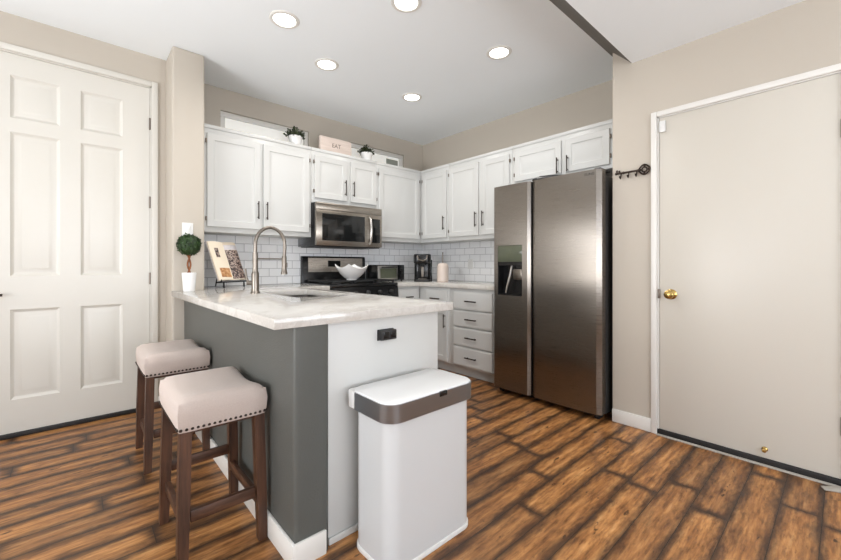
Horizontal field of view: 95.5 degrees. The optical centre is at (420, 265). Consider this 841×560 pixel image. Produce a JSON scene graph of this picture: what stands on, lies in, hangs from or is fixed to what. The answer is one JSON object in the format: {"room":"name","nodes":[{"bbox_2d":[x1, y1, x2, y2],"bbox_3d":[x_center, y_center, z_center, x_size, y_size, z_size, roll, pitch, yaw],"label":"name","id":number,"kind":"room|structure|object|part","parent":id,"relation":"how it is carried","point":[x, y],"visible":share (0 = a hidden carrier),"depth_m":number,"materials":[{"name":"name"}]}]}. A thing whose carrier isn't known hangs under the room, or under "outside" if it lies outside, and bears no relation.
{"room":"kitchen","nodes":[
{"label":"kitchen","id":0,"kind":"room"},
{"bbox_2d":[0,11,165,395],"bbox_3d":[-3.337,-0.250,1.854,3.515,2.700,0.120,0,0,-42],"label":"wall","id":1,"kind":"structure","parent":0,"point":[14,30],"depth_m":2.78,"materials":[{"name":"beige paint"}]},
{"bbox_2d":[0,41,157,440],"bbox_3d":[-2.423,-0.151,2.645,0.994,2.502,0.167,0,0,-42],"label":"door","id":2,"kind":"structure","parent":1,"relation":"in","point":[75,143],"depth_m":2.63,"materials":[{"name":"beige paint"}]},
{"bbox_2d":[166,46,203,376],"bbox_3d":[-1.932,-0.250,3.077,0.209,2.700,0.620,0,0,-42],"label":"wall column","id":3,"kind":"structure","parent":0,"point":[184,68],"depth_m":2.83,"materials":[{"name":"beige paint"}]},
{"bbox_2d":[182,222,192,235],"bbox_3d":[-1.728,-0.258,2.835,0.072,0.116,0.010,0,0,-42],"label":"light switch","id":4,"kind":"object","parent":3,"relation":"attached to","point":[187,228],"visible":0.67,"depth_m":2.83,"materials":[{"name":"white plastic"}]},
{"bbox_2d":[181,273,196,290],"bbox_3d":[-1.673,0.119,2.761,0.094,0.133,0.094,0,0,-42],"label":"pot","id":5,"kind":"object","parent":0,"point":[188,279],"depth_m":2.73,"materials":[{"name":"white ceramic"}]},
{"bbox_2d":[184,301,327,550],"bbox_3d":[-1.052,0.663,2.154,0.141,0.873,1.940,0,0,-42],"label":"wall","id":6,"kind":"structure","parent":0,"point":[292,363],"depth_m":1.47,"materials":[{"name":"grey paint"}]},
{"bbox_2d":[195,431,325,559],"bbox_3d":[-1.054,1.054,2.130,0.135,0.092,1.935,0,0,-42],"label":"baseboard","id":7,"kind":"structure","parent":6,"relation":"attached to","point":[313,547],"depth_m":1.44,"materials":[{"name":"white paint"}]},
{"bbox_2d":[0,0,612,144],"bbox_3d":[-1.532,-1.650,2.041,6.650,0.100,2.695,0,0,-42],"label":"ceiling","id":8,"kind":"structure","parent":0,"point":[436,51],"depth_m":2.82,"materials":[{"name":"paint"}]},
{"bbox_2d":[269,10,299,28],"bbox_3d":[-0.885,-1.596,2.487,0.188,0.008,0.188,0,0,-42],"label":"recessed light","id":9,"kind":"object","parent":8,"relation":"in","point":[280,18],"visible":1,"depth_m":2.48,"materials":[{"name":"white paint"}]},
{"bbox_2d":[315,58,338,70],"bbox_3d":[-0.746,-1.596,3.041,0.188,0.008,0.188,0,0,-42],"label":"recessed light","id":10,"kind":"object","parent":8,"relation":"in","point":[327,64],"visible":1,"depth_m":3.04,"materials":[{"name":"white paint"}]},
{"bbox_2d":[391,0,421,12],"bbox_3d":[-0.087,-1.596,2.322,0.188,0.008,0.188,0,0,-42],"label":"recessed light","id":11,"kind":"object","parent":8,"relation":"in","point":[405,6],"visible":1,"depth_m":2.35,"materials":[{"name":"white paint"}]},
{"bbox_2d":[402,93,421,101],"bbox_3d":[-0.081,-1.596,3.633,0.188,0.008,0.188,0,0,-42],"label":"recessed light","id":12,"kind":"object","parent":8,"relation":"in","point":[411,97],"visible":1,"depth_m":3.63,"materials":[{"name":"white paint"}]},
{"bbox_2d":[486,45,511,59],"bbox_3d":[0.590,-1.596,2.870,0.188,0.008,0.188,0,0,-42],"label":"recessed light","id":13,"kind":"object","parent":8,"relation":"in","point":[498,52],"visible":1,"depth_m":2.87,"materials":[{"name":"white paint"}]},
{"bbox_2d":[204,83,422,298],"bbox_3d":[-1.017,-0.250,4.236,2.950,2.700,0.120,0,0,-42],"label":"wall","id":14,"kind":"structure","parent":0,"point":[216,99],"depth_m":3.98,"materials":[{"name":"beige paint"}]},
{"bbox_2d":[204,123,310,238],"bbox_3d":[-1.493,-0.708,3.481,0.929,0.871,0.367,0,0,-42],"label":"upper cabinet","id":15,"kind":"object","parent":14,"relation":"attached to","point":[252,182],"visible":0.91,"depth_m":3.32,"materials":[{"name":"white paint"}]},
{"bbox_3d":[-1.566,-0.693,3.222,0.423,0.758,0.018,0,0,-42],"label":"door","id":16,"kind":"part","parent":15,"relation":"part of","materials":[{"name":"white paint"}]},
{"bbox_3d":[-1.401,-1.128,3.379,0.927,0.030,0.007,0,0,-42],"label":"trim","id":17,"kind":"part","parent":15,"relation":"part of","materials":[{"name":"white paint"}]},
{"bbox_3d":[-1.411,-0.479,3.328,0.011,0.155,0.031,0,0,-42],"label":"handle","id":18,"kind":"part","parent":15,"relation":"part of","materials":[{"name":"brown metal"}]},
{"bbox_3d":[-1.230,-0.693,3.524,0.431,0.758,0.018,0,0,-42],"label":"door","id":19,"kind":"part","parent":15,"relation":"part of","materials":[{"name":"white paint"}]},
{"bbox_2d":[283,126,304,144],"bbox_3d":[-1.195,-1.242,3.666,0.178,0.197,0.206,0,0,11],"label":"potted plant","id":20,"kind":"object","parent":15,"relation":"on","point":[296,136],"visible":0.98,"depth_m":3.62,"materials":[{"name":"green plant"}]},
{"bbox_3d":[-1.203,-1.189,3.672,0.132,0.092,0.132,0,0,-9],"label":"pot","id":21,"kind":"part","parent":20,"relation":"part of","materials":[{"name":"white ceramic"}]},
{"bbox_2d":[220,111,307,145],"bbox_3d":[-1.522,-1.290,3.769,0.851,0.230,0.058,0,0,-42],"label":"window","id":22,"kind":"structure","parent":14,"relation":"in","point":[227,120],"depth_m":3.69,"materials":[{"name":"white glass"}]},
{"bbox_2d":[225,118,302,144],"bbox_3d":[-1.526,-1.289,3.774,0.759,0.138,0.010,0,0,-42],"label":"shade","id":23,"kind":"object","parent":22,"relation":"attached to","point":[230,123],"depth_m":3.70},
{"bbox_2d":[204,234,422,286],"bbox_3d":[-0.972,-0.050,4.190,2.687,0.500,0.008,0,0,-42],"label":"tiled wall","id":24,"kind":"structure","parent":14,"relation":"attached to","point":[269,271],"depth_m":3.82,"materials":[{"name":"white tile"}]},
{"bbox_2d":[311,147,376,208],"bbox_3d":[-0.860,-0.877,4.049,0.768,0.531,0.367,0,0,-42],"label":"upper cabinet","id":25,"kind":"object","parent":14,"relation":"attached to","point":[336,178],"visible":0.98,"depth_m":3.91,"materials":[{"name":"white paint"}]},
{"bbox_3d":[-0.895,-0.865,3.825,0.360,0.415,0.018,0,0,-42],"label":"door","id":26,"kind":"part","parent":25,"relation":"part of","materials":[{"name":"white paint"}]},
{"bbox_2d":[319,135,350,155],"bbox_3d":[-0.873,-1.219,3.921,0.356,0.150,0.042,0,0,-42],"label":"wooden sign","id":27,"kind":"object","parent":25,"relation":"on","point":[325,143],"visible":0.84,"depth_m":3.89,"materials":[{"name":"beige wood"}]},
{"bbox_2d":[298,202,381,248],"bbox_3d":[-0.818,-0.394,4.006,0.768,0.424,0.462,0,0,-42],"label":"microwave","id":28,"kind":"object","parent":25,"relation":"attached to","point":[333,226],"visible":0.99,"depth_m":3.83,"materials":[{"name":"silver metal"}]},
{"bbox_3d":[-0.779,-0.363,3.827,0.585,0.342,0.030,0,0,-42],"label":"door","id":29,"kind":"part","parent":28,"relation":"part of","materials":[{"name":"silver metal"}]},
{"bbox_3d":[-0.522,-0.362,4.000,0.026,0.294,0.058,0,0,-42],"label":"handle","id":30,"kind":"part","parent":28,"relation":"part of","materials":[{"name":"silver metal"}]},
{"bbox_3d":[-0.494,-0.363,4.085,0.181,0.342,0.028,0,0,-42],"label":"control panel","id":31,"kind":"part","parent":28,"relation":"part of","materials":[{"name":"silver metal"}]},
{"bbox_3d":[-0.769,-1.128,3.947,0.766,0.030,0.007,0,0,-42],"label":"trim","id":32,"kind":"part","parent":25,"relation":"part of","materials":[{"name":"white paint"}]},
{"bbox_3d":[-0.607,-0.865,4.083,0.326,0.415,0.018,0,0,-42],"label":"door","id":33,"kind":"part","parent":25,"relation":"part of","materials":[{"name":"white paint"}]},
{"bbox_2d":[357,144,373,159],"bbox_3d":[-0.606,-1.239,4.224,0.193,0.193,0.168,0,0,0],"label":"potted plant","id":34,"kind":"object","parent":25,"relation":"on","point":[367,153],"visible":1,"depth_m":4.17,"materials":[{"name":"green plant"}]},
{"bbox_3d":[-0.597,-1.189,4.217,0.132,0.092,0.132,0,0,23],"label":"pot","id":35,"kind":"part","parent":34,"relation":"part of","materials":[{"name":"white ceramic"}]},
{"bbox_2d":[351,143,402,166],"bbox_3d":[-0.545,-1.290,4.647,0.808,0.230,0.058,0,0,-42],"label":"window","id":36,"kind":"structure","parent":14,"relation":"in","point":[379,155],"depth_m":4.71,"materials":[{"name":"white paint"}]},
{"bbox_2d":[351,148,398,165],"bbox_3d":[-0.549,-1.289,4.652,0.716,0.138,0.010,0,0,-42],"label":"shade","id":37,"kind":"object","parent":36,"relation":"attached to","point":[378,156],"depth_m":4.70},
{"bbox_3d":[-0.359,-1.275,4.812,0.180,0.110,0.006,0,0,-42],"label":"pane","id":38,"kind":"part","parent":36,"relation":"part of","materials":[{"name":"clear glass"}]},
{"bbox_2d":[376,162,431,244],"bbox_3d":[-0.220,-0.708,4.644,0.975,0.871,0.339,0,0,-42],"label":"upper cabinet","id":39,"kind":"object","parent":14,"relation":"attached to","point":[398,188],"visible":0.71,"depth_m":4.41,"materials":[{"name":"white paint"}]},
{"bbox_3d":[-0.238,-0.693,4.415,0.594,0.758,0.018,0,0,-42],"label":"door","id":40,"kind":"part","parent":39,"relation":"part of","materials":[{"name":"white paint"}]},
{"bbox_3d":[-0.238,-1.128,4.424,0.653,0.030,0.007,0,0,-42],"label":"trim","id":41,"kind":"part","parent":39,"relation":"part of","materials":[{"name":"white paint"}]},
{"bbox_2d":[0,368,840,559],"bbox_3d":[-0.234,1.140,0.597,6.650,0.080,6.600,0,0,-42],"label":"floor","id":42,"kind":"structure","parent":0,"point":[546,480],"depth_m":1.76,"materials":[{"name":"brown wood"}]},
{"bbox_2d":[135,339,209,474],"bbox_3d":[-1.471,0.788,2.261,0.318,0.624,0.417,0,0,-42],"label":"bar stool","id":43,"kind":"object","parent":42,"relation":"on","point":[176,357],"visible":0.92,"depth_m":2.13,"materials":[{"name":"beige fabric"}]},
{"bbox_3d":[-1.690,0.849,2.308,0.048,0.502,0.048,0,0,-42],"label":"leg","id":44,"kind":"part","parent":43,"relation":"part of","materials":[{"name":"brown wood"}]},
{"bbox_3d":[-1.448,0.849,2.038,0.048,0.502,0.048,0,0,-42],"label":"leg","id":45,"kind":"part","parent":43,"relation":"part of","materials":[{"name":"brown wood"}]},
{"bbox_3d":[-1.471,0.584,2.261,0.318,0.012,0.414,0,0,-42],"label":"nailhead trim","id":46,"kind":"part","parent":43,"relation":"part of","materials":[{"name":"brown metal"}]},
{"bbox_3d":[-1.471,0.536,2.261,0.317,0.119,0.417,0,0,-42],"label":"seat","id":47,"kind":"part","parent":43,"relation":"part of","materials":[{"name":"beige fabric"}]},
{"bbox_3d":[-1.251,0.849,2.215,0.048,0.502,0.048,0,0,-42],"label":"leg","id":48,"kind":"part","parent":43,"relation":"part of","materials":[{"name":"brown wood"}]},
{"bbox_2d":[158,366,267,559],"bbox_3d":[-0.871,0.788,1.591,0.318,0.624,0.417,0,0,-42],"label":"bar stool","id":49,"kind":"object","parent":42,"relation":"on","point":[192,402],"visible":1,"depth_m":1.51,"materials":[{"name":"beige fabric"}]},
{"bbox_3d":[-1.090,0.849,1.637,0.048,0.502,0.048,0,0,-42],"label":"leg","id":50,"kind":"part","parent":49,"relation":"part of","materials":[{"name":"brown wood"}]},
{"bbox_3d":[-0.848,0.849,1.367,0.048,0.502,0.048,0,0,-42],"label":"leg","id":51,"kind":"part","parent":49,"relation":"part of","materials":[{"name":"brown wood"}]},
{"bbox_3d":[-0.871,0.536,1.591,0.317,0.119,0.417,0,0,-42],"label":"seat","id":52,"kind":"part","parent":49,"relation":"part of","materials":[{"name":"beige fabric"}]},
{"bbox_3d":[-0.871,0.584,1.591,0.318,0.012,0.414,0,0,-42],"label":"nailhead trim","id":53,"kind":"part","parent":49,"relation":"part of","materials":[{"name":"brown metal"}]},
{"bbox_3d":[-0.893,0.849,1.814,0.048,0.502,0.048,0,0,-42],"label":"leg","id":54,"kind":"part","parent":49,"relation":"part of","materials":[{"name":"brown wood"}]},
{"bbox_3d":[-0.651,0.849,1.545,0.048,0.502,0.048,0,0,-42],"label":"leg","id":55,"kind":"part","parent":49,"relation":"part of","materials":[{"name":"brown wood"}]},
{"bbox_2d":[300,256,398,296],"bbox_3d":[-0.715,0.502,3.928,0.764,1.195,0.721,0,0,-42],"label":"range","id":56,"kind":"object","parent":42,"relation":"on","point":[315,270],"visible":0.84,"depth_m":3.94,"materials":[{"name":"black metal"}]},
{"bbox_3d":[-0.914,-0.004,4.164,0.660,0.148,0.010,0,0,-42],"label":"backguard panel","id":57,"kind":"part","parent":56,"relation":"part of","materials":[{"name":"silver metal"}]},
{"bbox_2d":[303,281,397,287],"bbox_3d":[-0.719,0.192,3.932,0.764,0.027,0.600,0,0,-42],"label":"cooktop","id":58,"kind":"object","parent":56,"relation":"in","point":[344,284],"depth_m":3.74,"materials":[{"name":"black glass"}]},
{"bbox_2d":[335,264,368,279],"bbox_3d":[-0.680,0.066,3.779,0.286,0.159,0.286,0,0,45],"label":"bowl","id":59,"kind":"object","parent":56,"relation":"on","point":[353,272],"visible":0.94,"depth_m":3.69,"materials":[{"name":"white ceramic"}]},
{"bbox_3d":[-0.522,0.271,3.713,0.752,0.128,0.047,0,0,-42],"label":"control panel","id":60,"kind":"part","parent":56,"relation":"part of","materials":[{"name":"black metal"}]},
{"bbox_2d":[291,295,437,545],"bbox_3d":[-0.706,0.664,2.370,0.658,0.872,1.770,0,0,-42],"label":"base cabinet","id":61,"kind":"object","parent":42,"relation":"on","point":[356,358],"visible":0.31,"depth_m":1.58,"materials":[{"name":"white paint"}]},
{"bbox_2d":[171,283,452,329],"bbox_3d":[-0.877,0.206,2.630,1.195,0.040,2.435,0,0,-42],"label":"countertop","id":62,"kind":"structure","parent":61,"relation":"on","point":[273,308],"depth_m":1.86,"materials":[{"name":"stone"}]},
{"bbox_2d":[176,233,202,290],"bbox_3d":[-1.674,-0.024,2.761,0.170,0.421,0.169,0,0,-42],"label":"topiary","id":63,"kind":"object","parent":62,"relation":"on","point":[188,244],"visible":1,"depth_m":2.73,"materials":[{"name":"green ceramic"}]},
{"bbox_2d":[215,278,245,287],"bbox_3d":[-1.637,0.033,3.202,0.239,0.306,0.264,0,0,23],"label":"cookbook stand","id":64,"kind":"object","parent":62,"relation":"on","point":[221,281],"visible":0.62,"depth_m":3.16,"materials":[{"name":"metal"}]},
{"bbox_2d":[205,241,245,280],"bbox_3d":[-1.618,-0.035,3.194,0.166,0.326,0.272,0,0,23],"label":"cookbook","id":65,"kind":"object","parent":64,"relation":"on","point":[224,256],"visible":1,"depth_m":3.17,"materials":[{"name":"beige paper"}]},
{"bbox_2d":[214,248,219,256],"bbox_3d":[-1.664,-0.105,3.127,0.036,0.078,0.035,0,0,23],"label":"picture","id":66,"kind":"object","parent":65,"relation":"attached to","point":[216,250],"depth_m":3.12},
{"bbox_2d":[220,268,231,276],"bbox_3d":[-1.590,0.059,3.124,0.036,0.077,0.101,0,0,19],"label":"picture","id":67,"kind":"object","parent":65,"relation":"attached to","point":[224,272],"depth_m":3.12},
{"bbox_2d":[223,245,236,249],"bbox_3d":[-1.629,-0.152,3.272,0.027,0.044,0.123,0,0,23],"label":"picture","id":68,"kind":"object","parent":65,"relation":"on","point":[225,247],"depth_m":3.26},
{"bbox_2d":[225,250,245,278],"bbox_3d":[-1.571,-0.009,3.246,0.118,0.247,0.123,0,0,23],"label":"picture","id":69,"kind":"object","parent":65,"relation":"attached to","point":[232,259],"depth_m":3.23},
{"bbox_2d":[244,226,287,293],"bbox_3d":[-1.042,-0.041,2.595,0.275,0.454,0.073,0,0,-42],"label":"faucet","id":70,"kind":"object","parent":62,"relation":"on","point":[254,282],"visible":0.98,"depth_m":2.53,"materials":[{"name":"silver metal"}]},
{"bbox_3d":[-1.138,0.076,2.532,0.055,0.111,0.030,0,0,-11],"label":"lever","id":71,"kind":"part","parent":70,"relation":"part of","materials":[{"name":"silver metal"}]},
{"bbox_3d":[-1.024,-0.044,2.602,0.195,0.010,0.010,0,0,-42],"label":"support arm","id":72,"kind":"part","parent":70,"relation":"part of","materials":[{"name":"silver metal"}]},
{"bbox_3d":[-1.023,-0.166,2.604,0.223,0.205,0.022,0,0,-42],"label":"spout","id":73,"kind":"part","parent":70,"relation":"part of","materials":[{"name":"silver metal"}]},
{"bbox_2d":[289,295,316,297],"bbox_3d":[-0.791,0.327,2.570,0.410,0.198,0.700,0,0,-42],"label":"sink","id":74,"kind":"object","parent":62,"relation":"in","point":[296,296],"visible":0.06,"depth_m":2.90,"materials":[{"name":"metal"}]},
{"bbox_3d":[-0.136,1.086,1.700,0.605,0.028,0.010,0,0,-42],"label":"shoe moulding","id":75,"kind":"part","parent":61,"relation":"part of","materials":[{"name":"white paint"}]},
{"bbox_3d":[-0.145,0.662,1.710,0.606,0.868,0.018,0,0,-42],"label":"panel","id":76,"kind":"part","parent":61,"relation":"part of","materials":[{"name":"white paint"}]},
{"bbox_2d":[377,328,396,340],"bbox_3d":[-0.145,0.304,1.676,0.088,0.048,0.032,0,0,-42],"label":"outlet box","id":77,"kind":"object","parent":61,"relation":"attached to","point":[389,333],"visible":1,"depth_m":1.66,"materials":[{"name":"black plastic"}]},
{"bbox_2d":[384,332,388,338],"bbox_3d":[-0.148,0.304,1.654,0.028,0.028,0.003,0,0,-42],"label":"socket","id":78,"kind":"object","parent":77,"relation":"attached to","point":[386,334],"depth_m":1.65,"materials":[{"name":"black plastic"}]},
{"bbox_2d":[391,331,395,337],"bbox_3d":[-0.119,0.304,1.680,0.028,0.028,0.003,0,0,-42],"label":"socket","id":79,"kind":"object","parent":77,"relation":"attached to","point":[393,333],"depth_m":1.68,"materials":[{"name":"black plastic"}]},
{"bbox_2d":[398,286,418,298],"bbox_3d":[-0.320,0.664,4.316,0.338,0.872,0.652,0,0,-42],"label":"base cabinet","id":80,"kind":"object","parent":42,"relation":"on","point":[409,291],"visible":0.18,"depth_m":4.10,"materials":[{"name":"white paint"}]},
{"bbox_2d":[349,368,470,559],"bbox_3d":[-0.025,0.792,1.567,0.470,0.616,0.277,0,0,-42],"label":"trash can","id":81,"kind":"object","parent":42,"relation":"on","point":[412,427],"visible":1,"depth_m":1.44,"materials":[{"name":"white metal"}]},
{"bbox_3d":[-0.024,0.515,1.565,0.462,0.063,0.260,0,0,-42],"label":"lid","id":82,"kind":"part","parent":81,"relation":"part of","materials":[{"name":"white plastic"}]},
{"bbox_2d":[420,286,454,371],"bbox_3d":[0.349,0.664,4.240,0.652,0.872,0.456,0,0,-42],"label":"base cabinet","id":83,"kind":"object","parent":42,"relation":"on","point":[426,292],"visible":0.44,"depth_m":3.96,"materials":[{"name":"white paint"}]},
{"bbox_3d":[0.168,0.347,4.016,0.020,0.170,0.317,0,0,-42],"label":"drawer","id":84,"kind":"part","parent":83,"relation":"part of","materials":[{"name":"white paint"}]},
{"bbox_3d":[0.168,0.714,4.016,0.018,0.536,0.317,0,0,-42],"label":"door","id":85,"kind":"part","parent":83,"relation":"part of","materials":[{"name":"white paint"}]},
{"bbox_2d":[450,288,493,382],"bbox_3d":[0.709,0.664,3.840,0.652,0.872,0.615,0,0,-42],"label":"base cabinet","id":86,"kind":"object","parent":42,"relation":"on","point":[472,314],"visible":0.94,"depth_m":3.65,"materials":[{"name":"white paint"}]},
{"bbox_2d":[382,280,493,289],"bbox_3d":[0.243,0.206,4.141,0.942,0.040,1.685,0,0,-42],"label":"countertop","id":87,"kind":"structure","parent":86,"relation":"on","point":[404,283],"depth_m":3.98,"materials":[{"name":"stone"}]},
{"bbox_2d":[366,265,403,280],"bbox_3d":[-0.402,0.090,4.486,0.400,0.192,0.270,0,0,-42],"label":"toaster oven","id":88,"kind":"object","parent":87,"relation":"on","point":[396,272],"visible":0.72,"depth_m":4.38,"materials":[{"name":"black metal"}]},
{"bbox_3d":[-0.375,0.085,4.375,0.279,0.158,0.016,0,0,-42],"label":"door","id":89,"kind":"part","parent":88,"relation":"part of","materials":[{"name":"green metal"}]},
{"bbox_2d":[414,254,431,281],"bbox_3d":[0.029,0.029,4.411,0.212,0.315,0.263,0,0,1],"label":"coffee maker","id":90,"kind":"object","parent":87,"relation":"on","point":[422,263],"visible":0.98,"depth_m":4.41,"materials":[{"name":"black plastic"}]},
{"bbox_2d":[437,252,448,281],"bbox_3d":[0.248,0.018,4.264,0.128,0.335,0.128,0,0,-42],"label":"paper towel roll","id":91,"kind":"object","parent":87,"relation":"on","point":[442,268],"visible":0.92,"depth_m":4.21,"materials":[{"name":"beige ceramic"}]},
{"bbox_3d":[0.495,0.892,3.652,0.020,0.180,0.481,0,0,-42],"label":"drawer","id":92,"kind":"part","parent":86,"relation":"part of","materials":[{"name":"white paint"}]},
{"bbox_3d":[0.495,0.701,3.652,0.020,0.174,0.481,0,0,-42],"label":"drawer","id":93,"kind":"part","parent":86,"relation":"part of","materials":[{"name":"white paint"}]},
{"bbox_3d":[0.495,0.523,3.652,0.020,0.154,0.481,0,0,-42],"label":"drawer","id":94,"kind":"part","parent":86,"relation":"part of","materials":[{"name":"white paint"}]},
{"bbox_3d":[0.495,0.347,3.652,0.020,0.170,0.481,0,0,-42],"label":"drawer","id":95,"kind":"part","parent":86,"relation":"part of","materials":[{"name":"white paint"}]},
{"bbox_2d":[494,167,612,418],"bbox_3d":[1.198,0.199,3.230,0.700,1.803,0.926,0,0,-42],"label":"refrigerator","id":96,"kind":"object","parent":42,"relation":"on","point":[553,234],"visible":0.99,"depth_m":2.89,"materials":[{"name":"silver metal"}]},
{"bbox_3d":[0.783,0.186,3.233,0.088,1.727,0.366,0,0,-42],"label":"freezer door","id":97,"kind":"part","parent":96,"relation":"part of","materials":[{"name":"silver metal"}]},
{"bbox_3d":[0.916,0.186,3.107,0.056,1.707,0.007,0,0,-42],"label":"handle","id":98,"kind":"part","parent":96,"relation":"part of","materials":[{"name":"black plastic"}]},
{"bbox_3d":[1.098,0.186,2.884,0.088,1.727,0.546,0,0,-42],"label":"door","id":99,"kind":"part","parent":96,"relation":"part of","materials":[{"name":"silver metal"}]},
{"bbox_2d":[821,486,840,492],"bbox_3d":[2.043,1.085,1.858,0.130,0.030,0.044,0,0,24],"label":"wedge","id":100,"kind":"object","parent":42,"relation":"on","point":[837,489],"visible":1,"depth_m":1.86,"materials":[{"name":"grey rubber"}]},
{"bbox_2d":[423,80,612,177],"bbox_3d":[0.995,-0.250,4.114,0.120,2.700,2.750,0,0,-42],"label":"wall","id":101,"kind":"structure","parent":0,"point":[592,105],"depth_m":3.91,"materials":[{"name":"beige paint"}]},
{"bbox_2d":[421,164,462,243],"bbox_3d":[0.260,-0.708,4.563,0.367,0.871,0.465,0,0,-42],"label":"upper cabinet","id":102,"kind":"object","parent":101,"relation":"attached to","point":[434,181],"visible":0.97,"depth_m":4.45,"materials":[{"name":"white paint"}]},
{"bbox_3d":[0.158,-1.128,4.471,0.007,0.030,0.463,0,0,-42],"label":"trim","id":103,"kind":"part","parent":102,"relation":"part of","materials":[{"name":"white paint"}]},
{"bbox_3d":[0.161,-0.693,4.458,0.018,0.758,0.396,0,0,-42],"label":"door","id":104,"kind":"part","parent":102,"relation":"part of","materials":[{"name":"white paint"}]},
{"bbox_2d":[423,241,493,281],"bbox_3d":[0.605,-0.050,4.452,0.008,0.500,1.712,0,0,-42],"label":"tiled wall","id":105,"kind":"structure","parent":101,"relation":"attached to","point":[456,255],"depth_m":4.53,"materials":[{"name":"white tile"}]},
{"bbox_2d":[468,259,472,268],"bbox_3d":[0.583,-0.015,4.463,0.008,0.116,0.072,0,0,-42],"label":"wall outlet","id":106,"kind":"object","parent":105,"relation":"attached to","point":[470,261],"visible":1,"depth_m":4.46,"materials":[{"name":"white plastic"}]},
{"bbox_2d":[448,146,512,241],"bbox_3d":[0.699,-0.708,4.074,0.367,0.871,0.846,0,0,-42],"label":"upper cabinet","id":107,"kind":"object","parent":101,"relation":"attached to","point":[473,181],"visible":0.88,"depth_m":3.98,"materials":[{"name":"white paint"}]},
{"bbox_3d":[0.463,-0.693,4.122,0.018,0.758,0.416,0,0,-42],"label":"door","id":108,"kind":"part","parent":107,"relation":"part of","materials":[{"name":"white paint"}]},
{"bbox_3d":[0.597,-1.128,3.983,0.007,0.030,0.844,0,0,-42],"label":"trim","id":109,"kind":"part","parent":107,"relation":"part of","materials":[{"name":"white paint"}]},
{"bbox_3d":[0.745,-0.693,3.808,0.018,0.758,0.336,0,0,-42],"label":"door","id":110,"kind":"part","parent":107,"relation":"part of","materials":[{"name":"white paint"}]},
{"bbox_2d":[512,119,612,183],"bbox_3d":[1.322,-0.953,3.381,0.367,0.381,1.015,0,0,-42],"label":"upper cabinet","id":111,"kind":"object","parent":101,"relation":"attached to","point":[589,147],"visible":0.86,"depth_m":3.23,"materials":[{"name":"white paint"}]},
{"bbox_3d":[1.056,-0.933,3.462,0.018,0.282,0.466,0,0,-42],"label":"door","id":112,"kind":"part","parent":111,"relation":"part of","materials":[{"name":"white paint"}]},
{"bbox_3d":[1.220,-1.128,3.289,0.007,0.030,1.013,0,0,-42],"label":"trim","id":113,"kind":"part","parent":111,"relation":"part of","materials":[{"name":"white paint"}]},
{"bbox_3d":[1.360,-0.933,3.124,0.018,0.282,0.363,0,0,-42],"label":"door","id":114,"kind":"part","parent":111,"relation":"part of","materials":[{"name":"white paint"}]},
{"bbox_2d":[550,0,629,61],"bbox_3d":[-0.603,-1.540,0.917,6.530,0.320,0.220,0,0,-42],"label":"beam","id":115,"kind":"structure","parent":0,"point":[564,6],"depth_m":2.38,"materials":[{"name":"paint"}]},
{"bbox_2d":[566,0,804,62],"bbox_3d":[0.517,-1.430,-0.695,6.040,0.100,3.675,0,0,-42],"label":"ceiling","id":116,"kind":"structure","parent":0,"point":[638,29],"depth_m":2.14,"materials":[{"name":"paint"}]},
{"bbox_2d":[613,0,840,417],"bbox_3d":[2.643,-0.300,1.368,0.120,2.800,3.702,0,0,-42],"label":"wall","id":117,"kind":"structure","parent":0,"point":[804,36],"depth_m":2.53,"materials":[{"name":"beige paint"}]},
{"bbox_2d":[612,408,650,431],"bbox_3d":[1.438,1.055,2.608,0.014,0.090,0.246,0,0,-42],"label":"baseboard","id":118,"kind":"structure","parent":117,"relation":"attached to","point":[626,418],"depth_m":2.60,"materials":[{"name":"white paint"}]},
{"bbox_2d":[615,164,650,178],"bbox_3d":[1.434,-0.635,2.588,0.046,0.082,0.220,0,0,-42],"label":"key rack","id":119,"kind":"object","parent":117,"relation":"attached to","point":[640,169],"visible":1,"depth_m":2.56,"materials":[{"name":"brown metal"}]},
{"bbox_2d":[651,63,840,485],"bbox_3d":[1.844,0.050,2.210,0.183,2.100,0.890,0,0,-42],"label":"door","id":120,"kind":"structure","parent":117,"relation":"in","point":[746,189],"depth_m":2.15,"materials":[{"name":"beige paint"}]},
{"bbox_2d":[659,120,665,132],"bbox_3d":[1.565,-0.898,2.471,0.014,0.074,0.036,0,0,-42],"label":"sensor","id":121,"kind":"object","parent":120,"relation":"attached to","point":[662,124],"visible":1,"depth_m":2.47,"materials":[{"name":"white plastic"}]},
{"bbox_3d":[1.577,0.185,2.420,0.067,0.066,0.066,0,0,-42],"label":"knob","id":122,"kind":"part","parent":120,"relation":"part of","materials":[{"name":"gold metal"}]}
]}

